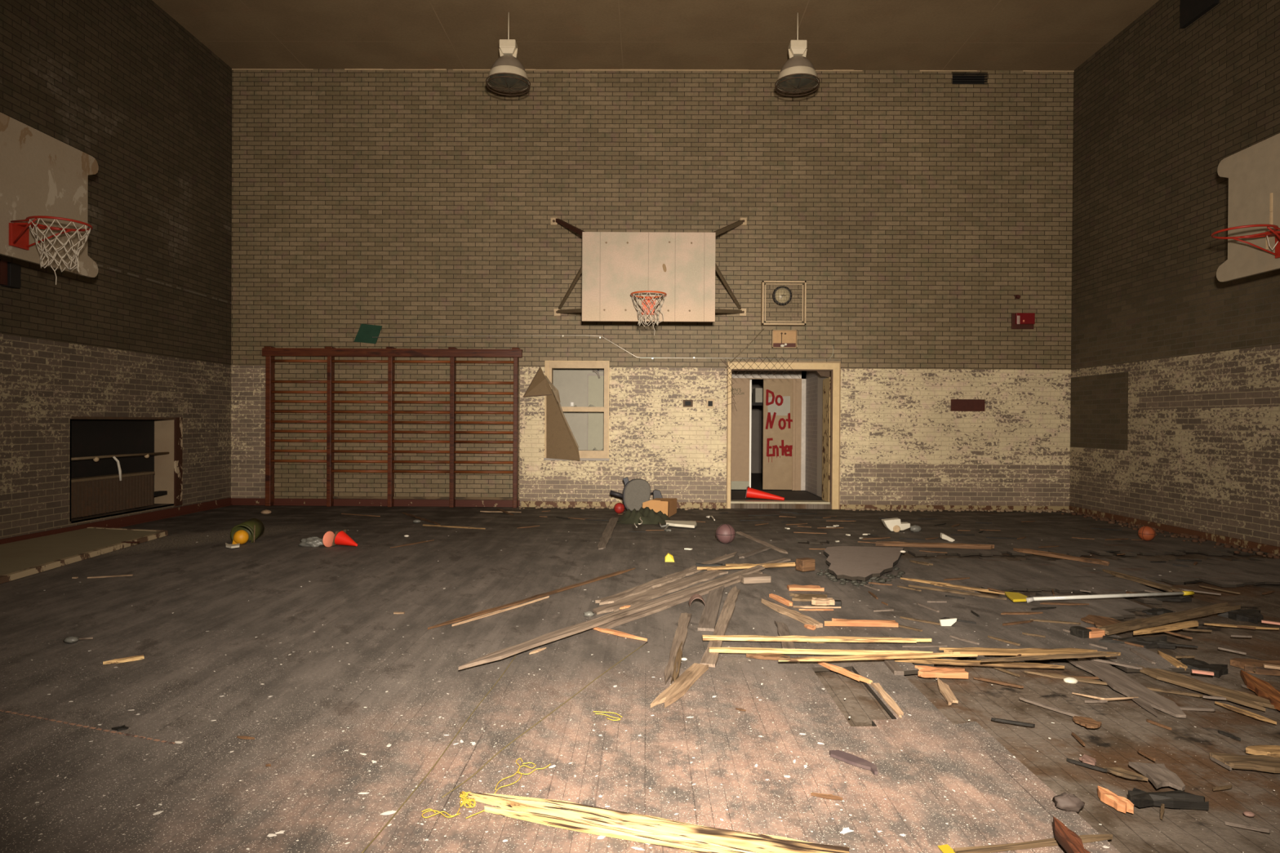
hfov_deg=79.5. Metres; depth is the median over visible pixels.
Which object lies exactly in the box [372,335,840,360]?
conduit
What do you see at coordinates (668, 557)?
scrap
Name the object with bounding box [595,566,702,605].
board
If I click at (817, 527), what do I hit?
dark splinter
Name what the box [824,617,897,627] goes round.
board offcut
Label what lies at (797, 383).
wall
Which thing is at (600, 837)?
flake
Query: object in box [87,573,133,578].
thin lath
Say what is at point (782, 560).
board
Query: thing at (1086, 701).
wood sliver
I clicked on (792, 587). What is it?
board offcut
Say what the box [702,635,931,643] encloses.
plank
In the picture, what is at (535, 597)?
thin lath
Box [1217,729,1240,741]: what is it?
wood sliver
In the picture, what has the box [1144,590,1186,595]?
wood sliver
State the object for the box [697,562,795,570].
board
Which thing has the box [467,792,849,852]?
plank
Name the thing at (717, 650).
plank
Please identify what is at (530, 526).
dark splinter
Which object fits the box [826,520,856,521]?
dark splinter
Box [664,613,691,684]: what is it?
board
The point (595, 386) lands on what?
locker
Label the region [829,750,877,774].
wood
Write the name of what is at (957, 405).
plate
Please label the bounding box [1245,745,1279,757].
board
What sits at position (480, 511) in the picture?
thin lath
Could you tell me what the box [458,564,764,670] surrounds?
board
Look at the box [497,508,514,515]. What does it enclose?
thin lath
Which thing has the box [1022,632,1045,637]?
wood sliver
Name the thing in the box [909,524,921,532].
rag
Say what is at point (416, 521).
stone
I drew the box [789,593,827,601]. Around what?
board offcut
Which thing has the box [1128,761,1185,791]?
board
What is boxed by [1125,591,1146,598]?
beam
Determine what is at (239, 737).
twig
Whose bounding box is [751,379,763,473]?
wall
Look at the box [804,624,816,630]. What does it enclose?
board offcut
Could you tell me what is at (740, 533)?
thin lath
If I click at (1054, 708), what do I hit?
wood sliver
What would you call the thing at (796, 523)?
dark splinter
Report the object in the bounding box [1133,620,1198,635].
board
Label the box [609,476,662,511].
office chair
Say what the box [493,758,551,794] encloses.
cord
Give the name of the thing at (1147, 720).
wood sliver
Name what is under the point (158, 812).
flake
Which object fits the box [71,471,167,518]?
radiator
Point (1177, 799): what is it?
beam
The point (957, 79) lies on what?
air vent
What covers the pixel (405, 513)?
thin lath
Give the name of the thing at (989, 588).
wood sliver
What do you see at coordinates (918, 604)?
wood sliver
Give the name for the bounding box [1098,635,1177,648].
beam
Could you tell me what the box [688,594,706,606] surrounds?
scrap
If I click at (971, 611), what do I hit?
wood sliver
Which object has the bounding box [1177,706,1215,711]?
wood sliver
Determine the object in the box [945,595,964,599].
wood sliver
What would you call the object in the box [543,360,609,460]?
window
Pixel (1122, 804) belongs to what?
board offcut
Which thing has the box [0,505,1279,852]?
floor
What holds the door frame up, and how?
in the wall at (913, 208)
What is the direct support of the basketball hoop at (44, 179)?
attached to the wall at (123, 84)
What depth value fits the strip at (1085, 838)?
2.39 m
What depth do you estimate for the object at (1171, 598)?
5.87 m
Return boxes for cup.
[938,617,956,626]
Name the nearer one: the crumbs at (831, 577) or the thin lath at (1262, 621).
the thin lath at (1262, 621)
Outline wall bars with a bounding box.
[262,346,523,507]
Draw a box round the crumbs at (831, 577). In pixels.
[816,566,905,586]
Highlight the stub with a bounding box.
[1013,294,1021,298]
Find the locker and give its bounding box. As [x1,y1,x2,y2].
[586,373,604,450]
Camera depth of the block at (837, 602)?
5.51 m
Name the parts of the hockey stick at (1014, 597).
blade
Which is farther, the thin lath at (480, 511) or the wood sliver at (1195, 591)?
the thin lath at (480, 511)
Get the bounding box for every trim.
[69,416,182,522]
[231,68,1074,71]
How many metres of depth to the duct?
15.08 m
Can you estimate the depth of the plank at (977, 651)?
4.40 m
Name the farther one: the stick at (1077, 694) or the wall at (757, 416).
the wall at (757, 416)
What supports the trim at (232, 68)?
attached to the ceiling
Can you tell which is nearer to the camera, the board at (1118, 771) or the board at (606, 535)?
the board at (1118, 771)
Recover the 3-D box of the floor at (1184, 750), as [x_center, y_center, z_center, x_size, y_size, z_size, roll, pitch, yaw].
[0.066,1.328,4.630,12.916,0.034,14.445,0,0,0]
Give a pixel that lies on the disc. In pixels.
(328, 538)
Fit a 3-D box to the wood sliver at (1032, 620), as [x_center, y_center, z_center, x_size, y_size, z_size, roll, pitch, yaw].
[2.502,1.298,5.088,0.284,0.011,0.022,0,0,-21]
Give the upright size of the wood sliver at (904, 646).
0.011 m
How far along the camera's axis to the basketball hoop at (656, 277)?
10.46 m
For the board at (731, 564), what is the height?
0.022 m
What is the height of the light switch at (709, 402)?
0.135 m
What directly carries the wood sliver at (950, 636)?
on the floor at (220, 598)
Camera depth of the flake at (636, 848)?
2.38 m
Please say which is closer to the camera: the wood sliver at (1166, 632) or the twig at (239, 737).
the twig at (239, 737)
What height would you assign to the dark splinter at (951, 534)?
0.010 m
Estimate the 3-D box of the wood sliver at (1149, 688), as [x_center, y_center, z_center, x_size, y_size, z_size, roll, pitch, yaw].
[2.652,1.330,3.867,0.286,0.011,0.020,1,0,28]
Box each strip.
[657,520,696,531]
[937,844,955,852]
[953,834,1112,852]
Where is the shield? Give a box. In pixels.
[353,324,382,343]
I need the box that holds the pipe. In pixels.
[71,452,168,480]
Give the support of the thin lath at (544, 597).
on the floor at (220, 598)
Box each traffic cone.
[332,529,357,546]
[745,486,784,500]
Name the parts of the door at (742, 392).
kick plate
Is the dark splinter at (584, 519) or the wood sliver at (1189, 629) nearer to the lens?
the wood sliver at (1189, 629)
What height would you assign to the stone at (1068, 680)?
0.033 m
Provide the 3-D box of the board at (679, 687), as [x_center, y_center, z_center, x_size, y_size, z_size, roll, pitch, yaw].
[0.207,1.284,3.826,0.096,0.024,0.646,0,0,22]
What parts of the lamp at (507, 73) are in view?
stem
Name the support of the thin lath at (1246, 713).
on the floor at (1184, 750)
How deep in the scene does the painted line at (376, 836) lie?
2.89 m
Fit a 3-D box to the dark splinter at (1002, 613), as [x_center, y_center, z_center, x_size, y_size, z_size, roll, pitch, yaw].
[2.655,1.299,5.348,0.316,0.010,0.040,0,0,-4]
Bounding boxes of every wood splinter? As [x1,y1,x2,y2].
[102,654,144,664]
[528,647,546,654]
[592,626,647,641]
[793,605,840,608]
[795,641,832,643]
[799,608,833,610]
[817,661,872,684]
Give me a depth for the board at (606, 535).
9.00 m
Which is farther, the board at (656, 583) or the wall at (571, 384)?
the wall at (571, 384)
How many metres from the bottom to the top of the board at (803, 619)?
0.030 m
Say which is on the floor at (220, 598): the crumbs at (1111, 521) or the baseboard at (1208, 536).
the crumbs at (1111, 521)
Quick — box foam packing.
[881,517,910,532]
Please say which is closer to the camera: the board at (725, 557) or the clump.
the clump
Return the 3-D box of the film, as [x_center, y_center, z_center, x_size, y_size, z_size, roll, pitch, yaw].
[-3.429,1.223,8.083,0.287,0.135,0.204,0,0,0]
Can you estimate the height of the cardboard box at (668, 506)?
0.241 m
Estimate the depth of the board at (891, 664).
4.12 m
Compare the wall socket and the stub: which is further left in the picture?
the wall socket
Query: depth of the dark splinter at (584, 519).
10.30 m
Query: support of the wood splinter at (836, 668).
on the floor at (220, 598)
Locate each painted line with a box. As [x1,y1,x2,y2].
[0,710,175,744]
[361,653,517,852]
[441,641,648,798]
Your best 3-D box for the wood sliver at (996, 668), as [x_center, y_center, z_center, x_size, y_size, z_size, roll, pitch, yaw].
[1.979,1.325,4.169,0.013,0.011,0.184,0,0,-24]
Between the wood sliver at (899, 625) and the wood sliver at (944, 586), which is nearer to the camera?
the wood sliver at (899, 625)
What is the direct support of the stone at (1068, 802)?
on the floor at (220, 598)
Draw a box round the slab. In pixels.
[823,546,903,581]
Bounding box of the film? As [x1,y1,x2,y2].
[297,536,324,546]
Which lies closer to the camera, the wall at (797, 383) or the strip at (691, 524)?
the strip at (691, 524)
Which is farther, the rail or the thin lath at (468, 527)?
the rail
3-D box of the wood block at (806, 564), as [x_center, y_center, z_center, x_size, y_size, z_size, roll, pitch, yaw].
[1.463,1.220,6.801,0.140,0.100,0.100,0,0,-28]
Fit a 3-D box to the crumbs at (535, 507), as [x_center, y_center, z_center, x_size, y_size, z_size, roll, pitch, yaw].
[2.356,1.256,11.656,8.437,0.048,0.311,0,0,0]
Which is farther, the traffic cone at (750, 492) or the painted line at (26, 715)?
the traffic cone at (750, 492)
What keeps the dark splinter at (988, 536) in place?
on the floor at (220, 598)
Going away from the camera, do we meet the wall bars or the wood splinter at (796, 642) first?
the wood splinter at (796, 642)
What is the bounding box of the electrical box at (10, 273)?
[0,259,20,288]
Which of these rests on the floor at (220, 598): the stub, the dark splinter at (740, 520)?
the dark splinter at (740, 520)
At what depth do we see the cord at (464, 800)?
2.62 m
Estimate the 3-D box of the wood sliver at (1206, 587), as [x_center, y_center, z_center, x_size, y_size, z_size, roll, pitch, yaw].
[4.635,1.305,6.162,0.022,0.011,0.304,0,0,-22]
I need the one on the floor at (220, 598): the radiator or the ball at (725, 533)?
the ball at (725, 533)
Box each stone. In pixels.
[260,510,271,514]
[413,519,421,523]
[1052,792,1084,812]
[1062,677,1078,684]
[1243,811,1255,817]
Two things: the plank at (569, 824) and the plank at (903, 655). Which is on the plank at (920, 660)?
the plank at (903, 655)
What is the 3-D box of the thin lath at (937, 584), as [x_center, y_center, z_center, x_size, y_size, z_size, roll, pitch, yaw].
[2.449,1.289,6.296,0.146,0.013,0.111,1,0,31]
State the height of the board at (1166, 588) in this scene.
0.022 m
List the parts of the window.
sill, meeting rail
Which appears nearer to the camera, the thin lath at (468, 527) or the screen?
the thin lath at (468, 527)
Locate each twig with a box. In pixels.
[236,736,254,739]
[735,707,746,711]
[810,792,842,799]
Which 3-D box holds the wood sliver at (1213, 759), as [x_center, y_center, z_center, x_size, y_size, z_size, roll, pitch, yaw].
[2.297,1.333,3.046,0.007,0.011,0.105,0,0,-3]
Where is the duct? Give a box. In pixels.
[751,387,763,405]
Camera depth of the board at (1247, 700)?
3.87 m
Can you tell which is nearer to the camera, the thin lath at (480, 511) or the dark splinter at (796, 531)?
the dark splinter at (796, 531)
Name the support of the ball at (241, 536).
on the floor at (220, 598)
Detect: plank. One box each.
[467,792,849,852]
[484,805,759,852]
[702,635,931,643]
[708,647,933,655]
[746,653,790,660]
[778,652,977,661]
[877,657,1064,668]
[939,647,1120,657]
[981,652,1118,662]
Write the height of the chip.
0.013 m
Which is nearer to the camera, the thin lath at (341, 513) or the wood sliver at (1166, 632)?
the wood sliver at (1166, 632)
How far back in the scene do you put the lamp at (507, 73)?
10.08 m
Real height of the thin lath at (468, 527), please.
0.015 m
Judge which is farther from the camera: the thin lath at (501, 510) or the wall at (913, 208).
the wall at (913, 208)
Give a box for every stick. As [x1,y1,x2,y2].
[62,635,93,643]
[253,524,255,542]
[696,563,725,566]
[1004,591,1194,603]
[1071,692,1138,701]
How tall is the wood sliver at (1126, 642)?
0.011 m
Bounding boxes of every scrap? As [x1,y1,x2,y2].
[665,552,674,562]
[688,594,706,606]
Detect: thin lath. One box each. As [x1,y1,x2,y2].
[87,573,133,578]
[341,513,380,516]
[390,539,434,548]
[401,512,439,524]
[422,524,485,528]
[427,568,635,629]
[452,595,549,626]
[480,511,521,512]
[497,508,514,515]
[736,531,787,554]
[900,577,1004,595]
[908,584,1006,599]
[909,560,933,565]
[930,582,946,586]
[1023,671,1107,684]
[1191,669,1213,675]
[1204,623,1279,630]
[1214,701,1276,724]
[1261,620,1279,625]
[1262,663,1279,670]
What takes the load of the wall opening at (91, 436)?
attached to the wall at (123, 84)
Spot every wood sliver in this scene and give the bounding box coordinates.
[863,584,879,591]
[868,591,878,599]
[873,608,893,612]
[897,585,921,591]
[897,624,922,631]
[900,616,940,625]
[902,644,947,648]
[916,602,939,612]
[927,600,946,602]
[942,585,974,592]
[942,657,966,659]
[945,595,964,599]
[949,635,979,644]
[956,619,976,623]
[970,609,979,617]
[973,676,1023,688]
[987,587,1005,593]
[987,635,1020,645]
[991,666,1019,676]
[991,717,1035,727]
[1002,619,1033,626]
[1019,697,1085,717]
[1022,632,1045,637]
[1030,618,1080,624]
[1066,758,1106,772]
[1069,675,1099,679]
[1071,732,1085,746]
[1083,657,1142,669]
[1084,700,1107,702]
[1088,643,1106,649]
[1112,639,1143,647]
[1129,648,1155,664]
[1137,640,1197,648]
[1137,749,1155,761]
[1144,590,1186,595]
[1145,686,1202,697]
[1146,719,1171,730]
[1160,804,1164,819]
[1163,631,1192,639]
[1175,655,1195,658]
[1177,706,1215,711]
[1180,588,1221,595]
[1182,628,1212,631]
[1199,585,1239,594]
[1203,695,1226,700]
[1209,756,1231,770]
[1213,785,1232,791]
[1217,647,1246,654]
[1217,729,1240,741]
[1224,821,1271,833]
[1231,635,1252,637]
[1235,625,1255,629]
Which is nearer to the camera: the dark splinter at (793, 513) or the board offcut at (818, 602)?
the board offcut at (818, 602)
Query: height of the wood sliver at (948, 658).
0.011 m
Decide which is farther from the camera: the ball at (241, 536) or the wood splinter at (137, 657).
the ball at (241, 536)
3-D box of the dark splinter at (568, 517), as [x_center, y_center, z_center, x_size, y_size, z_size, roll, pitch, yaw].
[-0.782,1.249,10.412,0.424,0.010,0.053,0,0,23]
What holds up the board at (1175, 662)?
on the floor at (220, 598)
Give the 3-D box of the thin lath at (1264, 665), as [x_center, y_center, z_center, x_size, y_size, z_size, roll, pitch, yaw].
[3.426,1.286,4.089,0.176,0.014,0.030,1,0,30]
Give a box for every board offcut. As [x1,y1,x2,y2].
[768,593,792,606]
[786,584,824,591]
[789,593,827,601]
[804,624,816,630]
[811,597,835,605]
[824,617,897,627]
[871,682,903,718]
[915,665,968,679]
[937,677,958,705]
[1079,754,1096,765]
[1097,786,1133,813]
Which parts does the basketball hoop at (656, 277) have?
wall plate, wall plate, support arm, support arm, support arm, backboard rail, support arm, support arm, support arm, wall plate, wall plate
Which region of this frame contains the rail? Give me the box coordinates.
[262,347,523,351]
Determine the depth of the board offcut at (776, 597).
5.65 m
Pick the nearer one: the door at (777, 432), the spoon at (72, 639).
the spoon at (72, 639)
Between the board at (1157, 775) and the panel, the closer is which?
the board at (1157, 775)
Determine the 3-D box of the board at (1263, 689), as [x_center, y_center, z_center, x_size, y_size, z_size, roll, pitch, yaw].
[3.103,1.316,3.795,0.103,0.033,0.681,0,0,19]
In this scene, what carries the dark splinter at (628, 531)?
on the floor at (220, 598)
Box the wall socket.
[683,400,693,407]
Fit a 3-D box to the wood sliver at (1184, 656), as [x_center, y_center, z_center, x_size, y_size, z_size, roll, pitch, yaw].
[3.091,1.306,4.361,0.121,0.011,0.009,0,0,-6]
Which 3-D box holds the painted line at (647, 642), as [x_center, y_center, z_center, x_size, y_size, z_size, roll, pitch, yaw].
[-0.328,1.293,3.649,0.023,0.004,2.055,0,0,21]
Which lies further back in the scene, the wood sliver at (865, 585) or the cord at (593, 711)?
the wood sliver at (865, 585)
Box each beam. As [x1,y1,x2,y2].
[875,541,994,549]
[1013,547,1109,565]
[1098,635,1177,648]
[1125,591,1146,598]
[1128,787,1208,810]
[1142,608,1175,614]
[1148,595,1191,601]
[1181,657,1227,677]
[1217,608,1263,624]
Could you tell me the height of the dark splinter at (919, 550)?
0.010 m
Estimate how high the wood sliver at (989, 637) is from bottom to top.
0.011 m
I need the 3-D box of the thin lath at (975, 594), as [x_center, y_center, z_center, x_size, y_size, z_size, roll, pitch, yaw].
[2.459,1.289,5.995,0.736,0.017,0.046,1,0,38]
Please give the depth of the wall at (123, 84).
9.41 m
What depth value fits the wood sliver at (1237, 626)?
5.01 m
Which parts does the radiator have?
plate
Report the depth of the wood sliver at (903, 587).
6.12 m
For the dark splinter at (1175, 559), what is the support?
on the floor at (220, 598)
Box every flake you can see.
[152,810,163,815]
[266,833,276,837]
[380,810,395,815]
[596,835,604,839]
[631,847,644,850]
[840,827,853,834]
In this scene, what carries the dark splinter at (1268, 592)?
on the floor at (1184, 750)
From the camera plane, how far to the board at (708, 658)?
4.93 m
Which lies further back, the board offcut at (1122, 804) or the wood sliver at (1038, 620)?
the wood sliver at (1038, 620)
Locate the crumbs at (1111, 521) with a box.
[1057,509,1279,559]
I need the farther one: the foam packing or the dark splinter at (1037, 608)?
the foam packing
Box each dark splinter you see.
[516,525,539,528]
[568,517,590,519]
[584,519,608,520]
[628,530,646,532]
[739,520,764,520]
[748,514,775,515]
[786,523,807,524]
[792,513,817,514]
[793,531,826,533]
[817,527,844,528]
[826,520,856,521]
[857,541,875,543]
[862,537,890,539]
[868,582,892,585]
[898,537,925,540]
[919,550,947,553]
[943,577,969,580]
[951,533,974,535]
[986,536,1017,538]
[1000,612,1043,614]
[1031,607,1056,610]
[1038,546,1058,547]
[1040,602,1088,605]
[1071,537,1094,539]
[1105,538,1128,540]
[1172,564,1188,566]
[1175,559,1201,561]
[1183,581,1202,583]
[1262,591,1274,595]
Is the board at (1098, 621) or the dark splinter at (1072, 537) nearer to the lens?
the board at (1098, 621)
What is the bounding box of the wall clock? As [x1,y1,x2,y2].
[772,285,791,305]
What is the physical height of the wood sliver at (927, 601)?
0.011 m
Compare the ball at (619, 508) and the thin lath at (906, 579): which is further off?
the ball at (619, 508)
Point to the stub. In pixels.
(1017, 296)
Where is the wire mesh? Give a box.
[719,328,799,411]
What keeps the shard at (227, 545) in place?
on the floor at (220, 598)
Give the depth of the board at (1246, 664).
4.21 m
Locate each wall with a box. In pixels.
[0,0,231,539]
[231,68,1073,506]
[552,368,604,449]
[732,370,805,490]
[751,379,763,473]
[804,370,828,497]
[1069,0,1279,554]
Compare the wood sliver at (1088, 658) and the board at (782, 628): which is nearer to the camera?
the wood sliver at (1088, 658)
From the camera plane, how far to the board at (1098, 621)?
5.10 m
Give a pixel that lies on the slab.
(848, 562)
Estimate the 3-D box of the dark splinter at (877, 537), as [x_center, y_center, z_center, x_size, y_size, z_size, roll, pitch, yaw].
[2.703,1.279,8.800,0.396,0.010,0.050,0,0,-16]
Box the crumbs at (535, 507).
[518,506,1074,512]
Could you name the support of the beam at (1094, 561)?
on the floor at (220, 598)
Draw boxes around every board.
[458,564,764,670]
[592,569,728,614]
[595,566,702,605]
[596,571,762,629]
[597,517,618,549]
[650,662,708,707]
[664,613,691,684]
[666,551,737,578]
[671,640,682,683]
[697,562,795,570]
[697,585,724,631]
[699,586,740,667]
[724,563,756,565]
[737,546,770,559]
[761,558,791,564]
[761,598,822,628]
[774,621,795,648]
[884,659,903,675]
[1066,657,1186,718]
[1072,715,1102,728]
[1080,614,1121,626]
[1097,602,1240,635]
[1102,568,1184,591]
[1102,767,1147,781]
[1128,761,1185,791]
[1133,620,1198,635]
[1133,663,1277,711]
[1157,650,1187,670]
[1209,752,1279,773]
[1230,657,1279,675]
[1240,670,1279,711]
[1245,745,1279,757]
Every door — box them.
[731,378,751,489]
[762,379,792,489]
[815,370,830,502]
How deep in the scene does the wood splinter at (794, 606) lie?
5.47 m
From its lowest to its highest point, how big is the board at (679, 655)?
0.022 m
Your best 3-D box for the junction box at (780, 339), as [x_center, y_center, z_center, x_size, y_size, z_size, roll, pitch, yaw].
[2.215,-1.341,11.793,0.382,0.278,0.052,0,0,0]
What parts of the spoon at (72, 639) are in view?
stem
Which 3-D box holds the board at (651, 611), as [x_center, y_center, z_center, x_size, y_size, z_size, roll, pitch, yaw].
[0.392,1.275,5.803,0.098,0.022,2.282,1,0,35]
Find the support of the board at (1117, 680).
on the floor at (1184, 750)
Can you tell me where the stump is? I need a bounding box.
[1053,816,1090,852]
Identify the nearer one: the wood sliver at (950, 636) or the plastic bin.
the wood sliver at (950, 636)
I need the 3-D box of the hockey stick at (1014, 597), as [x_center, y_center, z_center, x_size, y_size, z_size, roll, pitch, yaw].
[3.461,1.275,5.786,1.429,0.073,0.269,0,0,0]
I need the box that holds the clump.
[583,611,594,617]
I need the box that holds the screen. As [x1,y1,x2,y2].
[523,366,580,460]
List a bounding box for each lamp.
[485,12,530,95]
[774,12,820,96]
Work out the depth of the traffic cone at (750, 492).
12.05 m
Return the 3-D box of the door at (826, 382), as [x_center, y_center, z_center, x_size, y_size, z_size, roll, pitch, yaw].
[2.840,0.143,12.059,0.228,2.041,0.373,0,0,0]
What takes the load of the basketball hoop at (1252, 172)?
attached to the wall at (1175, 397)
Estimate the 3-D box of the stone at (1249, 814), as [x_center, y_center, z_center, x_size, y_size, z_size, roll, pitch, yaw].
[2.107,1.341,2.661,0.037,0.017,0.028,0,0,0]
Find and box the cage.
[760,280,806,325]
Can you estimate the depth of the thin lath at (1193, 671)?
4.05 m
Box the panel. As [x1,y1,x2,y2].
[0,526,168,583]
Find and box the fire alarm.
[1011,312,1035,328]
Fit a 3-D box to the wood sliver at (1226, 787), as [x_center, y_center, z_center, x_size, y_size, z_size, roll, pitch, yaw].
[2.149,1.333,2.838,0.091,0.011,0.006,0,0,-13]
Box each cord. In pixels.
[421,791,484,818]
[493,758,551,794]
[593,711,622,720]
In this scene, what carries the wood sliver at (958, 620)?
on the floor at (220, 598)
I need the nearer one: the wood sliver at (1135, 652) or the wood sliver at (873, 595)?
the wood sliver at (1135, 652)
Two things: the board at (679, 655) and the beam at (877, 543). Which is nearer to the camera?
the board at (679, 655)
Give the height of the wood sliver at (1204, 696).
0.011 m
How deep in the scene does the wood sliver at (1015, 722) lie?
3.45 m
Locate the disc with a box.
[322,531,334,547]
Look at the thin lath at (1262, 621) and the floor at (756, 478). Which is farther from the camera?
the floor at (756, 478)
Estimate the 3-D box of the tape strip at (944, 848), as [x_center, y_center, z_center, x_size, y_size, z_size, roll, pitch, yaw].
[0.953,1.308,2.334,0.048,0.002,0.139,0,0,-7]
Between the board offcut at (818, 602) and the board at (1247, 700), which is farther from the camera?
the board offcut at (818, 602)
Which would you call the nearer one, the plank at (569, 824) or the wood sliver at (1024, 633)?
the plank at (569, 824)
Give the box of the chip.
[619,605,630,609]
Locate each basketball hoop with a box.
[0,111,98,284]
[551,217,746,335]
[1210,133,1279,281]
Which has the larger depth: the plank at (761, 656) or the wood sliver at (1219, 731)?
the plank at (761, 656)
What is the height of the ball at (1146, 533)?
0.172 m
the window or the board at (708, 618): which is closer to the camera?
the board at (708, 618)
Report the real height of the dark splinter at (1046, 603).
0.010 m
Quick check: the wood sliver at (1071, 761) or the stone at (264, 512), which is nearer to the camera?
the wood sliver at (1071, 761)
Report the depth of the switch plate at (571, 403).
12.46 m
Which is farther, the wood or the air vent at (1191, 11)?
the air vent at (1191, 11)
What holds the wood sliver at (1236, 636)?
on the floor at (220, 598)
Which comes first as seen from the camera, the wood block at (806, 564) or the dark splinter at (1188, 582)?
the dark splinter at (1188, 582)
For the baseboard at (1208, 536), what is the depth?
9.21 m
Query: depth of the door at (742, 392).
13.88 m
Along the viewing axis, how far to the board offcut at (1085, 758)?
3.05 m
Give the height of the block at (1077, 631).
0.060 m
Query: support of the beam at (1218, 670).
on the floor at (1184, 750)
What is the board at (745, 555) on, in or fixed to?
on the floor at (220, 598)
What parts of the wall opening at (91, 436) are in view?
sill, post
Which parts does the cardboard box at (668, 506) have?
panel, panel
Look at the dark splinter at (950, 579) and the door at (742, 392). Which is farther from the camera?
the door at (742, 392)
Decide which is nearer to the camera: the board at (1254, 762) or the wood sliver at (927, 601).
the board at (1254, 762)
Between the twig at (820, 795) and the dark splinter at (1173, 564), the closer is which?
the twig at (820, 795)
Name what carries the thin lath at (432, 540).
on the floor at (220, 598)
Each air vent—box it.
[952,73,987,84]
[1179,0,1219,28]
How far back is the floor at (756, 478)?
13.33 m
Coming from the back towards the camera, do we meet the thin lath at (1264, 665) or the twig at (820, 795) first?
the thin lath at (1264, 665)
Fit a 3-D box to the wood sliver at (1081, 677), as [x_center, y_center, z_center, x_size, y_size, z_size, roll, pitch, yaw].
[2.334,1.327,4.069,0.221,0.011,0.013,0,0,4]
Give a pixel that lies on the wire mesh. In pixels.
(730, 362)
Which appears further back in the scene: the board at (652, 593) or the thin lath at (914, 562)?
the thin lath at (914, 562)
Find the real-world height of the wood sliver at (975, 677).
0.011 m
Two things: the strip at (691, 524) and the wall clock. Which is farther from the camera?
the wall clock
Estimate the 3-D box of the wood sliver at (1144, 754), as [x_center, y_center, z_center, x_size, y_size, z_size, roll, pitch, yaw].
[2.049,1.331,3.115,0.005,0.011,0.091,0,0,-7]
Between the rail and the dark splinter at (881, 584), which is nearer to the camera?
the dark splinter at (881, 584)
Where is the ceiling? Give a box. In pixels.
[151,0,1158,70]
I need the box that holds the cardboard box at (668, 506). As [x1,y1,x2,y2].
[642,497,677,517]
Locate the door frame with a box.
[726,361,840,509]
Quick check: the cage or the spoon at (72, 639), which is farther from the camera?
the cage
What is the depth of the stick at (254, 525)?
8.23 m
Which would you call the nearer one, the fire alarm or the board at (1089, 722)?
the board at (1089, 722)
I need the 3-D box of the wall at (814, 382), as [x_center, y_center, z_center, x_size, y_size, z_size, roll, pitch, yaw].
[3.055,-0.098,12.932,0.150,2.515,1.885,0,0,0]
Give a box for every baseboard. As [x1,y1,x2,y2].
[0,497,231,544]
[231,497,1069,511]
[1068,506,1279,554]
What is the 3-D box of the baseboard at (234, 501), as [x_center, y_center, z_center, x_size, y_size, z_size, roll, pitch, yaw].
[0.128,1.200,11.834,12.916,0.105,0.035,0,0,0]
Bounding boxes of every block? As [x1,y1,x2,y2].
[738,573,771,584]
[795,557,815,571]
[827,600,841,607]
[1070,626,1091,638]
[1085,626,1105,638]
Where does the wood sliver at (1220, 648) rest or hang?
on the floor at (220, 598)
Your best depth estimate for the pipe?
9.44 m
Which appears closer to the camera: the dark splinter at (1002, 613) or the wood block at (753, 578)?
the dark splinter at (1002, 613)
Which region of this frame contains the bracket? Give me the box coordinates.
[592,368,604,378]
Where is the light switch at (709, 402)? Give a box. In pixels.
[706,399,714,408]
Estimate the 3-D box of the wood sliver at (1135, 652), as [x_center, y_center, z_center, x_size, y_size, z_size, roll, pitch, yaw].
[2.853,1.305,4.375,0.020,0.011,0.276,0,0,8]
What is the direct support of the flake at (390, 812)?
on the floor at (220, 598)
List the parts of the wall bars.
post, post, post, rail, post, post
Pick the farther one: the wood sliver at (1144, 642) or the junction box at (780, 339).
the junction box at (780, 339)
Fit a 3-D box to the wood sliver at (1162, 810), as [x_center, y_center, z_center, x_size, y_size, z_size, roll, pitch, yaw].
[1.820,1.332,2.680,0.012,0.011,0.157,1,0,37]
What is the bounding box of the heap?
[616,506,670,524]
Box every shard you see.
[225,542,239,548]
[940,533,955,542]
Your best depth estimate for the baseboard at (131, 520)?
9.69 m
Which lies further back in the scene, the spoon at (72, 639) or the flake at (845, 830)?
the spoon at (72, 639)
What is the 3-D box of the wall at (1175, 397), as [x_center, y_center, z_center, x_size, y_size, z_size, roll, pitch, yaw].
[6.544,-1.973,4.556,0.001,6.853,14.445,0,0,0]
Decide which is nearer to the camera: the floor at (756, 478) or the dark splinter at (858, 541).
the dark splinter at (858, 541)
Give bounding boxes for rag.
[111,724,128,731]
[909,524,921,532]
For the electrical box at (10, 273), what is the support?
attached to the wall at (123, 84)
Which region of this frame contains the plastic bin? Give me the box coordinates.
[230,518,264,542]
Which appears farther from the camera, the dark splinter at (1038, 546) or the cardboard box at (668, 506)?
the cardboard box at (668, 506)
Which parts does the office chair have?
leg, armrest, armrest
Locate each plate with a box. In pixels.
[569,401,573,406]
[951,399,984,411]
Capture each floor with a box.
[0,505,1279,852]
[731,473,822,500]
[797,542,1279,852]
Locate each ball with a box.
[231,529,248,544]
[613,502,624,513]
[715,524,735,543]
[1137,525,1155,541]
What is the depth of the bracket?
12.36 m
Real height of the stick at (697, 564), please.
0.023 m
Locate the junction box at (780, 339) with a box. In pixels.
[771,329,797,348]

